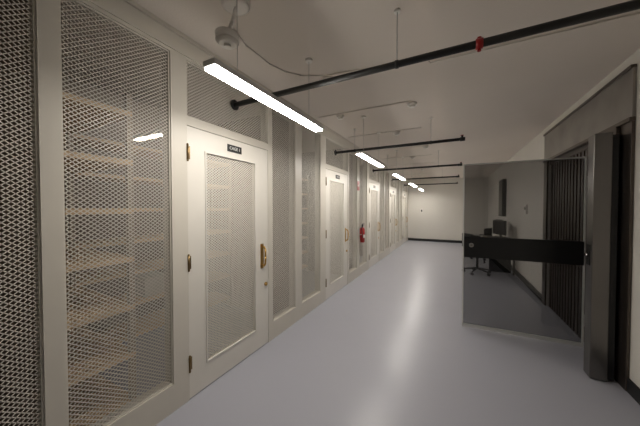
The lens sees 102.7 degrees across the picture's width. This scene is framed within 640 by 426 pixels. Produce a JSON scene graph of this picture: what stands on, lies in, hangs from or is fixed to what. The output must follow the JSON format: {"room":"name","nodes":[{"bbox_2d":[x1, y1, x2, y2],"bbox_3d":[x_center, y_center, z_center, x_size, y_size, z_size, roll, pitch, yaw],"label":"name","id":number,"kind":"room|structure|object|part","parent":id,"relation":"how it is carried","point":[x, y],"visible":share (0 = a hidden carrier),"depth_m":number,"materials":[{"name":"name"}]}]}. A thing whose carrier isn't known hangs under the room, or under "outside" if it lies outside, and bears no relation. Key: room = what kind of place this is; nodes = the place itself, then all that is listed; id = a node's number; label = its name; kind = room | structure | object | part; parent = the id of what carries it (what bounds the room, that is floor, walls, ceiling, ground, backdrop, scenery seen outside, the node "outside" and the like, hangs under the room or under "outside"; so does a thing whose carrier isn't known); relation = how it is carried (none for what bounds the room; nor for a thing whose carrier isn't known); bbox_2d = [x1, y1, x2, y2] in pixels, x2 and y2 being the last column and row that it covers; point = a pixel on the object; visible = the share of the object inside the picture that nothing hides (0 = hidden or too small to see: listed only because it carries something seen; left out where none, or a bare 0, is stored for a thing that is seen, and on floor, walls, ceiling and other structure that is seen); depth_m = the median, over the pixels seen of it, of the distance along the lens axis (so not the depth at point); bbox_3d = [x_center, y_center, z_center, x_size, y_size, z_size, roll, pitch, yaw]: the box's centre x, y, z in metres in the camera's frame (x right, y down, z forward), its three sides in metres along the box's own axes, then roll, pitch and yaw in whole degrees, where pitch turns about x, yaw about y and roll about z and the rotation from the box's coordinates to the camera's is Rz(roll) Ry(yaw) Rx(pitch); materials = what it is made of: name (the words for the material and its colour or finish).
{"room":"storage cage corridor","nodes":[
{"label":"storage cage corridor","id":0,"kind":"room"},
{"bbox_2d":[0,0,37,425],"bbox_3d":[-2.108,0.061,1.674,1.520,2.770,0.060,1,1,27],"label":"mesh panel","id":1,"kind":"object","parent":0,"point":[5,1],"depth_m":1.42,"materials":[{"name":"paint"}]},
{"bbox_2d":[62,77,210,331],"bbox_3d":[-0.958,-0.020,5.670,0.100,2.770,15.200,1,1,27],"label":"wall","id":2,"kind":"structure","parent":0,"point":[66,78],"depth_m":2.93,"materials":[{"name":"paint"}]},
{"bbox_2d":[0,0,408,425],"bbox_3d":[0.487,-0.005,4.925,0.112,2.770,15.200,1,1,27],"label":"wall","id":3,"kind":"structure","parent":0,"point":[149,408],"depth_m":1.61,"materials":[{"name":"beige paint"}]},
{"bbox_3d":[-1.525,0.065,0.971,0.002,2.394,0.648,1,1,27],"label":"panel","id":4,"kind":"part","parent":3,"relation":"part of","materials":[{"name":"beige paint"}]},
{"bbox_3d":[-1.209,0.053,1.585,0.002,2.394,0.580,1,1,27],"label":"panel","id":5,"kind":"part","parent":3,"relation":"part of","materials":[{"name":"beige paint"}]},
{"bbox_3d":[-0.801,-0.948,2.355,0.002,0.424,0.959,1,1,27],"label":"panel","id":6,"kind":"part","parent":3,"relation":"part of","materials":[{"name":"beige paint"}]},
{"bbox_2d":[186,126,267,397],"bbox_3d":[-0.778,0.378,2.365,0.115,2.092,0.959,1,1,27],"label":"door","id":7,"kind":"structure","parent":3,"relation":"in","point":[205,368],"depth_m":2.27,"materials":[{"name":"paint"}]},
{"bbox_3d":[-0.784,-0.586,2.354,0.006,0.064,0.170,1,1,27],"label":"sign plate","id":8,"kind":"part","parent":7,"relation":"part of","materials":[{"name":"black paint"}]},
{"bbox_3d":[-0.584,0.456,2.694,0.070,0.260,0.048,1,1,27],"label":"handle","id":9,"kind":"part","parent":7,"relation":"part of","materials":[{"name":"gold metal"}]},
{"bbox_2d":[123,0,404,177],"bbox_3d":[1.205,-1.375,6.159,0.011,0.012,12.100,1,1,27],"label":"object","id":10,"kind":"object","parent":3,"relation":"attached to","point":[126,1],"visible":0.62,"depth_m":1.90,"materials":[{"name":"beige paint"}]},
{"bbox_3d":[-0.439,0.023,3.077,0.002,2.394,0.473,1,1,27],"label":"panel","id":11,"kind":"part","parent":3,"relation":"part of","materials":[{"name":"beige paint"}]},
{"bbox_3d":[-0.135,0.011,3.666,0.002,2.394,0.548,1,1,27],"label":"panel","id":12,"kind":"part","parent":3,"relation":"part of","materials":[{"name":"beige paint"}]},
{"bbox_3d":[0.294,-0.991,4.479,0.002,0.424,0.959,1,1,27],"label":"panel","id":13,"kind":"part","parent":3,"relation":"part of","materials":[{"name":"beige paint"}]},
{"bbox_2d":[326,169,348,298],"bbox_3d":[0.318,0.335,4.489,0.115,2.092,0.959,1,1,27],"label":"door","id":14,"kind":"structure","parent":3,"relation":"in","point":[332,287],"depth_m":4.46,"materials":[{"name":"paint"}]},
{"bbox_3d":[0.512,0.413,4.818,0.070,0.260,0.048,1,1,27],"label":"handle","id":15,"kind":"part","parent":14,"relation":"part of","materials":[{"name":"gold metal"}]},
{"bbox_3d":[0.657,-0.020,5.201,0.002,2.394,0.473,1,1,27],"label":"panel","id":16,"kind":"part","parent":3,"relation":"part of","materials":[{"name":"beige paint"}]},
{"bbox_2d":[359,223,364,242],"bbox_3d":[0.908,0.429,5.518,0.124,0.398,0.177,1,1,27],"label":"fire extinguisher","id":17,"kind":"object","parent":3,"relation":"attached to","point":[361,229],"visible":1,"depth_m":5.47,"materials":[{"name":"red metal"}]},
{"bbox_3d":[0.960,-0.032,5.790,0.002,2.394,0.548,1,1,27],"label":"panel","id":18,"kind":"part","parent":3,"relation":"part of","materials":[{"name":"beige paint"}]},
{"bbox_3d":[1.390,-1.034,6.603,0.002,0.424,0.959,1,1,27],"label":"panel","id":19,"kind":"part","parent":3,"relation":"part of","materials":[{"name":"beige paint"}]},
{"bbox_2d":[369,182,379,267],"bbox_3d":[1.413,0.292,6.613,0.115,2.092,0.959,1,1,27],"label":"door","id":20,"kind":"structure","parent":3,"relation":"in","point":[374,188],"depth_m":6.61,"materials":[{"name":"paint"}]},
{"bbox_3d":[1.752,-0.063,7.325,0.002,2.394,0.473,1,1,27],"label":"panel","id":21,"kind":"part","parent":3,"relation":"part of","materials":[{"name":"beige paint"}]},
{"bbox_3d":[2.056,-0.075,7.914,0.002,2.394,0.548,1,1,27],"label":"panel","id":22,"kind":"part","parent":3,"relation":"part of","materials":[{"name":"beige paint"}]},
{"bbox_3d":[2.485,-1.077,8.727,0.002,0.424,0.959,1,1,27],"label":"panel","id":23,"kind":"part","parent":3,"relation":"part of","materials":[{"name":"beige paint"}]},
{"bbox_2d":[390,189,396,252],"bbox_3d":[2.509,0.249,8.736,0.115,2.092,0.959,1,1,27],"label":"door","id":24,"kind":"structure","parent":3,"relation":"in","point":[393,224],"depth_m":8.73,"materials":[{"name":"paint"}]},
{"bbox_3d":[2.848,-0.106,9.449,0.002,2.394,0.473,1,1,27],"label":"panel","id":25,"kind":"part","parent":3,"relation":"part of","materials":[{"name":"beige paint"}]},
{"bbox_3d":[3.151,-0.118,10.037,0.002,2.394,0.548,1,1,27],"label":"panel","id":26,"kind":"part","parent":3,"relation":"part of","materials":[{"name":"beige paint"}]},
{"bbox_2d":[403,193,407,242],"bbox_3d":[3.604,0.206,10.860,0.115,2.092,0.959,1,1,27],"label":"door","id":27,"kind":"structure","parent":3,"relation":"in","point":[404,194],"depth_m":10.91,"materials":[{"name":"paint"}]},
{"bbox_2d":[210,113,288,314],"bbox_3d":[-1.043,0.019,3.738,1.520,2.770,0.060,1,1,27],"label":"wall","id":28,"kind":"structure","parent":0,"point":[282,120],"depth_m":3.51,"materials":[{"name":"paint"}]},
{"bbox_2d":[302,149,352,274],"bbox_3d":[0.052,-0.024,5.862,1.520,2.770,0.060,1,1,27],"label":"wall","id":29,"kind":"structure","parent":0,"point":[339,156],"depth_m":5.92,"materials":[{"name":"paint"}]},
{"bbox_2d":[61,0,639,178],"bbox_3d":[1.522,-1.401,4.363,5.680,0.155,15.400,1,1,27],"label":"ceiling","id":30,"kind":"structure","parent":0,"point":[500,99],"depth_m":2.24,"materials":[{"name":"paint"}]},
{"bbox_2d":[133,67,162,140],"bbox_3d":[-1.615,-1.023,2.411,0.440,0.632,0.060,1,1,27],"label":"lamp","id":31,"kind":"object","parent":30,"relation":"hanging from","point":[139,134],"visible":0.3,"depth_m":2.40,"materials":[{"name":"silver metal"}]},
{"bbox_2d":[135,134,161,140],"bbox_3d":[-1.615,-0.713,2.417,0.420,0.011,0.050,1,1,27],"label":"diffuser","id":32,"kind":"object","parent":31,"relation":"attached to","point":[144,135],"depth_m":2.40,"materials":[{"name":"white plastic"}]},
{"bbox_2d":[215,0,249,49],"bbox_3d":[-0.533,-1.136,1.538,0.170,0.370,0.267,0,1,14],"label":"ceiling sensor","id":33,"kind":"object","parent":30,"relation":"attached to","point":[227,38],"visible":0.99,"depth_m":1.49,"materials":[{"name":"white plastic"}]},
{"bbox_3d":[-0.527,-1.143,1.526,0.020,0.254,0.137,0,1,5],"label":"stem","id":34,"kind":"part","parent":33,"relation":"part of","materials":[{"name":"white plastic"}]},
{"bbox_2d":[203,0,323,131],"bbox_3d":[-0.290,-1.043,1.861,0.090,0.570,1.240,1,1,27],"label":"linear pendant light","id":35,"kind":"object","parent":30,"relation":"hanging from","point":[214,66],"visible":0.98,"depth_m":1.60,"materials":[{"name":"grey"}]},
{"bbox_2d":[205,65,321,131],"bbox_3d":[-0.290,-0.764,1.867,0.076,0.013,1.216,1,1,27],"label":"diffuser","id":36,"kind":"object","parent":35,"relation":"attached to","point":[222,72],"depth_m":1.63,"materials":[{"name":"white plastic"}]},
{"bbox_2d":[337,114,343,119],"bbox_3d":[0.287,-1.338,3.584,0.110,0.050,0.110,1,1,27],"label":"junction box","id":37,"kind":"object","parent":30,"relation":"attached to","point":[339,116],"visible":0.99,"depth_m":3.55,"materials":[{"name":"white plastic"}]},
{"bbox_2d":[318,100,410,117],"bbox_3d":[0.534,-1.351,3.355,1.250,0.012,0.011,1,1,27],"label":"conduit","id":38,"kind":"object","parent":30,"relation":"attached to","point":[409,100],"visible":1,"depth_m":3.31,"materials":[{"name":"grey metal"}]},
{"bbox_2d":[356,116,383,166],"bbox_3d":[0.810,-1.086,3.994,0.090,0.570,1.240,1,1,27],"label":"linear pendant light","id":39,"kind":"object","parent":30,"relation":"hanging from","point":[362,154],"visible":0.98,"depth_m":3.76,"materials":[{"name":"silver metal"}]},
{"bbox_2d":[357,153,383,166],"bbox_3d":[0.810,-0.808,4.000,0.076,0.013,1.216,1,1,27],"label":"diffuser","id":40,"kind":"object","parent":39,"relation":"attached to","point":[365,156],"depth_m":3.87,"materials":[{"name":"white plastic"}]},
{"bbox_2d":[348,127,420,137],"bbox_3d":[1.061,-1.372,4.377,1.250,0.012,0.011,1,1,27],"label":"conduit","id":41,"kind":"object","parent":30,"relation":"attached to","point":[418,127],"visible":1,"depth_m":4.33,"materials":[{"name":"grey metal"}]},
{"bbox_2d":[368,145,427,151],"bbox_3d":[1.657,-1.395,5.532,1.250,0.012,0.011,1,1,27],"label":"conduit","id":42,"kind":"object","parent":30,"relation":"attached to","point":[422,145],"visible":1,"depth_m":5.52,"materials":[{"name":"grey metal"}]},
{"bbox_2d":[334,117,464,154],"bbox_3d":[1.118,-1.172,3.924,1.930,0.395,0.090,1,1,27],"label":"pipe","id":43,"kind":"object","parent":30,"relation":"hanging from","point":[461,138],"visible":1,"depth_m":3.83,"materials":[{"name":"black metal"}]},
{"bbox_2d":[393,150,405,179],"bbox_3d":[1.910,-1.129,6.127,0.090,0.570,1.240,1,1,27],"label":"linear pendant light","id":44,"kind":"object","parent":30,"relation":"hanging from","point":[399,176],"visible":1,"depth_m":5.75,"materials":[{"name":"silver metal"}]},
{"bbox_2d":[407,101,416,107],"bbox_3d":[1.135,-1.329,3.157,0.110,0.050,0.110,1,1,27],"label":"junction box","id":45,"kind":"object","parent":30,"relation":"attached to","point":[412,104],"visible":1,"depth_m":3.12,"materials":[{"name":"white plastic"}]},
{"bbox_2d":[409,166,416,186],"bbox_3d":[3.010,-1.172,8.259,0.090,0.570,1.240,1,1,27],"label":"linear pendant light","id":46,"kind":"object","parent":30,"relation":"hanging from","point":[410,183],"visible":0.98,"depth_m":7.89,"materials":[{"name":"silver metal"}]},
{"bbox_2d":[373,150,461,171],"bbox_3d":[2.218,-1.214,6.011,1.970,0.395,0.090,1,1,27],"label":"pipe","id":47,"kind":"object","parent":30,"relation":"hanging from","point":[460,164],"visible":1,"depth_m":5.90,"materials":[{"name":"black metal"}]},
{"bbox_2d":[392,169,459,180],"bbox_3d":[3.304,-1.257,8.117,1.970,0.395,0.090,1,1,27],"label":"pipe","id":48,"kind":"object","parent":30,"relation":"hanging from","point":[403,169],"visible":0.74,"depth_m":8.06,"materials":[{"name":"black metal"}]},
{"bbox_2d":[404,176,457,185],"bbox_3d":[4.381,-1.299,10.206,1.970,0.395,0.090,1,1,27],"label":"pipe","id":49,"kind":"object","parent":30,"relation":"hanging from","point":[413,176],"visible":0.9,"depth_m":10.13,"materials":[{"name":"black metal"}]},
{"bbox_2d":[231,0,639,109],"bbox_3d":[0.575,-1.126,1.639,3.060,0.395,0.090,1,1,27],"label":"pipe","id":50,"kind":"object","parent":30,"relation":"hanging from","point":[480,42],"visible":1,"depth_m":1.48,"materials":[{"name":"black metal"}]},
{"bbox_2d":[232,12,639,75],"bbox_3d":[0.819,-1.297,2.017,2.863,0.067,0.854,0,1,4],"label":"conduit","id":51,"kind":"object","parent":30,"relation":"attached to","point":[637,13],"visible":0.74,"depth_m":1.94,"materials":[{"name":"grey metal"}]},
{"bbox_2d":[99,240,639,425],"bbox_3d":[1.522,1.441,4.421,5.680,0.100,15.400,1,1,27],"label":"floor","id":52,"kind":"structure","parent":0,"point":[391,346],"depth_m":2.42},
{"bbox_2d":[62,92,135,425],"bbox_3d":[-1.798,0.318,1.812,0.950,2.250,0.400,1,1,27],"label":"shelving unit","id":53,"kind":"object","parent":52,"relation":"on","point":[63,93],"visible":0.27,"depth_m":1.75,"materials":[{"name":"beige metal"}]},
{"bbox_3d":[-2.121,0.311,2.183,0.035,2.250,0.035,1,1,27],"label":"post","id":54,"kind":"part","parent":53,"relation":"part of","materials":[{"name":"silver metal"}]},
{"bbox_3d":[-1.308,0.319,1.764,0.035,2.250,0.035,1,1,27],"label":"post","id":55,"kind":"part","parent":53,"relation":"part of","materials":[{"name":"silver metal"}]},
{"bbox_2d":[63,134,231,342],"bbox_3d":[-2.025,0.295,2.975,0.420,2.250,2.200,1,1,27],"label":"shelving unit","id":56,"kind":"object","parent":52,"relation":"on","point":[75,135],"visible":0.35,"depth_m":2.78,"materials":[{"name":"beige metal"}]},
{"bbox_2d":[135,271,163,297],"bbox_3d":[-2.006,0.832,3.021,0.310,0.205,0.290,1,1,27],"label":"storage box","id":57,"kind":"object","parent":56,"relation":"on","point":[162,275],"visible":0.34,"depth_m":2.90,"materials":[{"name":"cardboard"}]},
{"bbox_3d":[-1.700,0.274,4.025,0.035,2.250,0.035,1,1,27],"label":"post","id":58,"kind":"part","parent":56,"relation":"part of","materials":[{"name":"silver metal"}]},
{"bbox_3d":[-1.357,0.277,3.848,0.035,2.250,0.035,1,1,27],"label":"post","id":59,"kind":"part","parent":56,"relation":"part of","materials":[{"name":"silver metal"}]},
{"bbox_2d":[302,174,308,271],"bbox_3d":[-0.958,0.253,5.043,0.420,2.250,2.200,1,1,27],"label":"shelving unit","id":60,"kind":"object","parent":52,"relation":"on","point":[306,174],"visible":0.09,"depth_m":5.90,"materials":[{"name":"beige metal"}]},
{"bbox_3d":[-0.290,0.235,5.917,0.035,2.250,0.035,1,1,27],"label":"post","id":61,"kind":"part","parent":60,"relation":"part of","materials":[{"name":"silver metal"}]},
{"bbox_2d":[462,233,490,275],"bbox_3d":[3.565,0.913,5.781,0.580,0.900,0.560,0,1,-1],"label":"office chair","id":62,"kind":"object","parent":52,"relation":"on","point":[465,234],"visible":0.28,"depth_m":5.77,"materials":[{"name":"black fabric"}]},
{"bbox_3d":[3.331,0.623,5.769,0.050,0.320,0.400,0,1,-1],"label":"backrest","id":63,"kind":"part","parent":62,"relation":"part of","materials":[{"name":"black fabric"}]},
{"bbox_2d":[470,228,491,259],"bbox_3d":[4.646,0.879,7.474,0.560,0.900,0.580,-1,1,-32],"label":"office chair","id":64,"kind":"object","parent":52,"relation":"on","point":[487,231],"visible":0.2,"depth_m":7.24,"materials":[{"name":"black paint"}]},
{"bbox_3d":[4.769,0.593,7.269,0.400,0.320,0.050,-1,1,-32],"label":"backrest","id":65,"kind":"part","parent":64,"relation":"part of","materials":[{"name":"black fabric"}]},
{"bbox_2d":[483,235,514,274],"bbox_3d":[4.326,0.984,6.229,0.520,0.740,1.200,1,1,27],"label":"desk","id":66,"kind":"object","parent":52,"relation":"on","point":[513,266],"visible":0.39,"depth_m":5.82,"materials":[{"name":"grey laminate"}]},
{"bbox_2d":[493,220,506,237],"bbox_3d":[4.171,0.394,5.959,0.180,0.450,0.500,0,1,7],"label":"monitor","id":67,"kind":"object","parent":66,"relation":"on","point":[499,226],"visible":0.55,"depth_m":5.92,"materials":[{"name":"black paint"}]},
{"bbox_3d":[4.265,1.011,5.631,0.040,0.710,0.040,1,1,27],"label":"leg","id":68,"kind":"part","parent":66,"relation":"part of","materials":[{"name":"black paint"}]},
{"bbox_2d":[491,259,510,272],"bbox_3d":[4.187,1.149,5.966,0.404,0.420,0.200,1,1,27],"label":"computer tower","id":69,"kind":"object","parent":52,"relation":"on","point":[497,265],"visible":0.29,"depth_m":5.87,"materials":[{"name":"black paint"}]},
{"bbox_2d":[462,156,587,346],"bbox_3d":[2.263,0.406,2.901,1.131,1.990,0.056,1,1,26],"label":"glass door","id":70,"kind":"structure","parent":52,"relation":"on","point":[516,249],"depth_m":2.85,"materials":[{"name":"grey"}]},
{"bbox_3d":[2.259,0.416,2.911,1.089,0.250,0.040,1,1,26],"label":"lock rail","id":71,"kind":"part","parent":70,"relation":"part of","materials":[{"name":"black metal"}]},
{"bbox_2d":[359,165,380,255],"bbox_3d":[1.147,-0.067,7.986,1.520,2.770,0.060,1,1,27],"label":"wall","id":72,"kind":"structure","parent":0,"point":[361,252],"depth_m":7.87,"materials":[{"name":"paint"}]},
{"bbox_2d":[408,177,487,240],"bbox_3d":[5.393,-0.128,11.002,3.060,2.770,0.100,1,1,27],"label":"wall","id":73,"kind":"structure","parent":0,"point":[441,218],"depth_m":10.93,"materials":[{"name":"paint"}]},
{"bbox_2d":[408,238,461,242],"bbox_3d":[5.364,1.203,10.979,3.035,0.110,0.015,1,1,27],"label":"baseboard","id":74,"kind":"structure","parent":73,"relation":"attached to","point":[412,239],"depth_m":11.14,"materials":[{"name":"black rubber"}]},
{"bbox_2d":[488,48,639,387],"bbox_3d":[3.313,0.025,3.469,0.150,2.770,15.200,1,1,27],"label":"wall","id":75,"kind":"structure","parent":0,"point":[525,180],"depth_m":4.33,"materials":[{"name":"paint"}]},
{"bbox_2d":[499,179,506,215],"bbox_3d":[5.038,-0.413,7.071,0.094,1.000,0.600,1,1,27],"label":"upper cabinet","id":76,"kind":"object","parent":75,"relation":"attached to","point":[502,183],"visible":1,"depth_m":6.82,"materials":[{"name":"black fabric"}]},
{"bbox_2d":[524,205,527,213],"bbox_3d":[3.964,-0.070,4.931,0.034,0.180,0.120,1,1,27],"label":"wall device","id":77,"kind":"object","parent":75,"relation":"attached to","point":[525,206],"visible":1,"depth_m":4.89,"materials":[{"name":"white plastic"}]},
{"bbox_2d":[511,265,541,301],"bbox_3d":[5.097,1.281,7.134,0.015,0.110,7.065,1,1,27],"label":"baseboard","id":78,"kind":"structure","parent":75,"relation":"attached to","point":[523,279],"depth_m":4.66,"materials":[{"name":"black rubber"}]},
{"bbox_2d":[549,143,587,337],"bbox_3d":[3.074,0.328,3.091,0.062,2.170,1.640,1,1,27],"label":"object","id":79,"kind":"object","parent":75,"relation":"attached to","point":[567,175],"visible":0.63,"depth_m":3.22,"materials":[{"name":"brown metal"}]},
{"bbox_2d":[542,64,636,390],"bbox_3d":[2.963,0.114,3.009,0.045,2.610,2.180,1,1,27],"label":"surround","id":80,"kind":"object","parent":75,"relation":"attached to","point":[612,108],"visible":0.74,"depth_m":2.16,"materials":[{"name":"metal"}]},
{"bbox_2d":[583,132,619,381],"bbox_3d":[2.416,0.377,2.216,0.180,2.104,0.120,1,1,27],"label":"door","id":81,"kind":"structure","parent":80,"relation":"attached to","point":[603,148],"depth_m":2.17,"materials":[{"name":"metal"}]},
{"bbox_2d":[627,378,639,404],"bbox_3d":[1.119,1.437,-0.577,0.015,0.110,5.950,1,1,27],"label":"baseboard","id":82,"kind":"structure","parent":75,"relation":"attached to","point":[633,389],"depth_m":1.99,"materials":[{"name":"black rubber"}]}
]}

